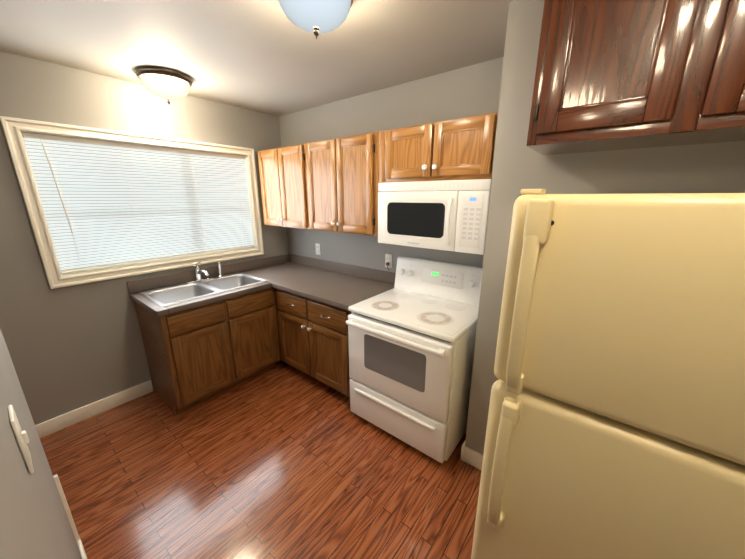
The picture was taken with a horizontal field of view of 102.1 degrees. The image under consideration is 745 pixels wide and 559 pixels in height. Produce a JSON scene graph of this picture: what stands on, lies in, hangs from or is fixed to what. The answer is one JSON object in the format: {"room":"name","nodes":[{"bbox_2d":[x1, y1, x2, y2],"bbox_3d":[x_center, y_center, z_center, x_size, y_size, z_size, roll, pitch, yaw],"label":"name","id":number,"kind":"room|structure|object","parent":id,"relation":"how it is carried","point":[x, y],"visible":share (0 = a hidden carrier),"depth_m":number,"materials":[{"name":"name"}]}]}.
{"room":"kitchen","nodes":[
{"label":"kitchen","id":0,"kind":"room"},
{"bbox_2d":[40,358,480,558],"bbox_3d":[-0.441,1.497,0.711,4.840,0.100,4.440,12,19,37],"label":"floor","id":1,"kind":"structure","parent":0,"point":[281,460],"depth_m":1.73,"materials":[{"name":"brown wood"}]},
{"bbox_2d":[134,287,280,414],"bbox_3d":[-1.351,0.498,2.592,0.588,0.826,0.870,12,19,37],"label":"base cabinet","id":2,"kind":"object","parent":1,"relation":"on","point":[197,355],"visible":0.92,"depth_m":2.32,"materials":[{"name":"brown wood"}]},
{"bbox_2d":[129,290,151,310],"bbox_3d":[-1.624,0.166,2.168,0.420,0.038,0.069,12,19,37],"label":"countertop","id":3,"kind":"structure","parent":2,"relation":"on","point":[138,298],"depth_m":2.20,"materials":[{"name":"beige laminate"}]},
{"bbox_2d":[126,263,237,293],"bbox_3d":[-1.586,-0.003,2.601,0.047,0.134,0.840,12,19,37],"label":"backsplash","id":4,"kind":"structure","parent":2,"relation":"on","point":[156,282],"depth_m":2.51,"materials":[{"name":"beige laminate"}]},
{"bbox_2d":[150,278,269,316],"bbox_3d":[-1.172,0.130,2.298,0.120,0.038,0.840,12,19,37],"label":"countertop","id":5,"kind":"structure","parent":2,"relation":"on","point":[157,310],"depth_m":2.18,"materials":[{"name":"beige laminate"}]},
{"bbox_2d":[138,272,267,306],"bbox_3d":[-1.358,0.139,2.506,0.506,0.177,0.822,12,19,37],"label":"sink","id":6,"kind":"object","parent":5,"relation":"in","point":[171,295],"visible":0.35,"depth_m":2.50,"materials":[{"name":"silver metal"}]},
{"bbox_2d":[185,262,211,283],"bbox_3d":[-1.446,-0.061,2.549,0.220,0.183,0.210,12,19,37],"label":"faucet","id":7,"kind":"object","parent":6,"relation":"on","point":[198,276],"visible":1,"depth_m":2.58,"materials":[{"name":"silver metal"}]},
{"bbox_2d":[217,262,222,276],"bbox_3d":[-1.393,-0.093,2.741,0.052,0.143,0.042,12,19,37],"label":"sprayer","id":8,"kind":"object","parent":6,"relation":"on","point":[219,269],"visible":1,"depth_m":2.73,"materials":[{"name":"silver metal"}]},
{"bbox_2d":[274,288,350,396],"bbox_3d":[-0.317,0.471,2.693,0.936,0.826,0.618,12,19,37],"label":"base cabinet","id":9,"kind":"object","parent":1,"relation":"on","point":[313,339],"visible":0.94,"depth_m":2.38,"materials":[{"name":"brown wood"}]},
{"bbox_2d":[234,254,395,310],"bbox_3d":[-0.550,-0.037,2.725,1.511,0.134,0.649,12,19,37],"label":"countertop","id":10,"kind":"structure","parent":9,"relation":"on","point":[340,285],"depth_m":2.70,"materials":[{"name":"beige laminate"}]},
{"bbox_2d":[346,256,482,462],"bbox_3d":[0.311,0.483,2.095,0.759,1.120,0.708,12,19,37],"label":"stove","id":11,"kind":"object","parent":1,"relation":"on","point":[411,336],"visible":0.9,"depth_m":1.88,"materials":[{"name":"white metal"}]},
{"bbox_2d":[471,189,744,558],"bbox_3d":[0.842,0.548,0.957,0.765,1.600,0.771,12,19,37],"label":"refrigerator","id":12,"kind":"object","parent":1,"relation":"on","point":[615,429],"visible":1,"depth_m":0.67,"materials":[{"name":"beige plastic"}]},
{"bbox_2d":[0,0,744,558],"bbox_3d":[-0.441,0.263,0.371,4.840,2.460,4.440,12,19,37],"label":"wall","id":13,"kind":"structure","parent":0,"point":[264,74],"depth_m":1.76,"materials":[{"name":"grey paint"}]},
{"bbox_2d":[8,405,33,473],"bbox_3d":[-0.648,0.294,0.559,0.072,0.116,0.011,12,19,37],"label":"switch plate","id":14,"kind":"object","parent":13,"relation":"attached to","point":[22,438],"visible":0.96,"depth_m":0.54,"materials":[{"name":"white plastic"}]},
{"bbox_2d":[53,474,86,558],"bbox_3d":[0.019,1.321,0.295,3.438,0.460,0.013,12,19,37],"label":"baseboard","id":15,"kind":"structure","parent":13,"relation":"attached to","point":[82,552],"depth_m":1.30,"materials":[{"name":"white wood"}]},
{"bbox_2d":[35,380,152,437],"bbox_3d":[-2.695,1.174,1.498,0.015,0.105,2.725,12,19,37],"label":"baseboard","id":16,"kind":"structure","parent":13,"relation":"attached to","point":[85,412],"depth_m":2.23,"materials":[{"name":"white wood"}]},
{"bbox_2d":[0,116,263,288],"bbox_3d":[-1.664,-0.601,2.452,0.145,1.018,1.555,12,19,37],"label":"window","id":17,"kind":"structure","parent":13,"relation":"in","point":[12,127],"depth_m":2.07,"materials":[{"name":"white wood"}]},
{"bbox_2d":[22,133,254,273],"bbox_3d":[-1.645,-0.600,2.436,0.048,0.870,1.407,12,19,37],"label":"window blinds","id":18,"kind":"object","parent":17,"relation":"attached to","point":[101,186],"visible":0.88,"depth_m":2.27,"materials":[{"name":"white plastic"}]},
{"bbox_2d":[135,66,192,104],"bbox_3d":[-1.387,-1.275,2.033,0.324,0.176,0.324,12,19,37],"label":"ceiling light","id":19,"kind":"object","parent":13,"relation":"attached to","point":[168,84],"visible":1,"depth_m":1.94,"materials":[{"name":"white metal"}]},
{"bbox_2d":[257,145,304,228],"bbox_3d":[-0.709,-0.852,2.834,0.715,0.688,0.344,12,19,37],"label":"upper cabinet","id":20,"kind":"object","parent":13,"relation":"attached to","point":[279,168],"depth_m":2.71,"materials":[{"name":"brown wood"}]},
{"bbox_2d":[278,0,353,38],"bbox_3d":[-0.222,-1.037,1.169,0.324,0.176,0.324,12,19,37],"label":"ceiling light","id":21,"kind":"object","parent":13,"relation":"attached to","point":[316,17],"visible":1,"depth_m":1.13,"materials":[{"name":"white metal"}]},
{"bbox_2d":[315,243,320,254],"bbox_3d":[-0.558,-0.310,3.081,0.070,0.116,0.008,12,19,37],"label":"electrical outlet","id":22,"kind":"object","parent":13,"relation":"attached to","point":[318,251],"visible":1,"depth_m":3.08,"materials":[{"name":"white plastic"}]},
{"bbox_2d":[297,132,378,235],"bbox_3d":[-0.164,-0.738,2.418,0.775,0.688,0.344,12,19,37],"label":"upper cabinet","id":23,"kind":"object","parent":13,"relation":"attached to","point":[331,185],"depth_m":2.26,"materials":[{"name":"brown wood"}]},
{"bbox_2d":[385,254,391,270],"bbox_3d":[0.130,-0.142,2.549,0.070,0.143,0.029,12,19,37],"label":"electrical outlet","id":24,"kind":"object","parent":13,"relation":"attached to","point":[388,260],"visible":1,"depth_m":2.55,"materials":[{"name":"white plastic"}]},
{"bbox_2d":[377,112,497,183],"bbox_3d":[0.442,-0.788,1.907,0.770,0.320,0.344,12,19,37],"label":"upper cabinet","id":25,"kind":"object","parent":13,"relation":"attached to","point":[462,148],"depth_m":1.74,"materials":[{"name":"brown wood"}]},
{"bbox_2d":[378,179,491,254],"bbox_3d":[0.425,-0.429,1.989,0.754,0.411,0.386,12,19,37],"label":"microwave","id":26,"kind":"object","parent":25,"relation":"attached to","point":[448,215],"visible":0.98,"depth_m":1.83,"materials":[{"name":"white"}]},
{"bbox_2d":[460,441,471,461],"bbox_3d":[0.718,1.020,2.059,0.019,0.105,0.526,12,19,37],"label":"baseboard","id":27,"kind":"structure","parent":13,"relation":"attached to","point":[465,451],"depth_m":1.85,"materials":[{"name":"white wood"}]},
{"bbox_2d":[526,0,744,154],"bbox_3d":[1.193,-0.665,0.652,1.440,0.596,0.340,12,19,37],"label":"upper cabinet","id":28,"kind":"object","parent":13,"relation":"attached to","point":[610,75],"visible":1,"depth_m":0.84,"materials":[{"name":"brown wood"}]},
{"label":"outside","id":29,"kind":"structure","parent":0,"visible":0},
{"bbox_2d":[61,216,244,263],"bbox_3d":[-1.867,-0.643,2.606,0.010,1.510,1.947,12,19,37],"label":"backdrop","id":30,"kind":"structure","parent":29,"point":[143,241],"depth_m":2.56,"materials":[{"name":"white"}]}
]}

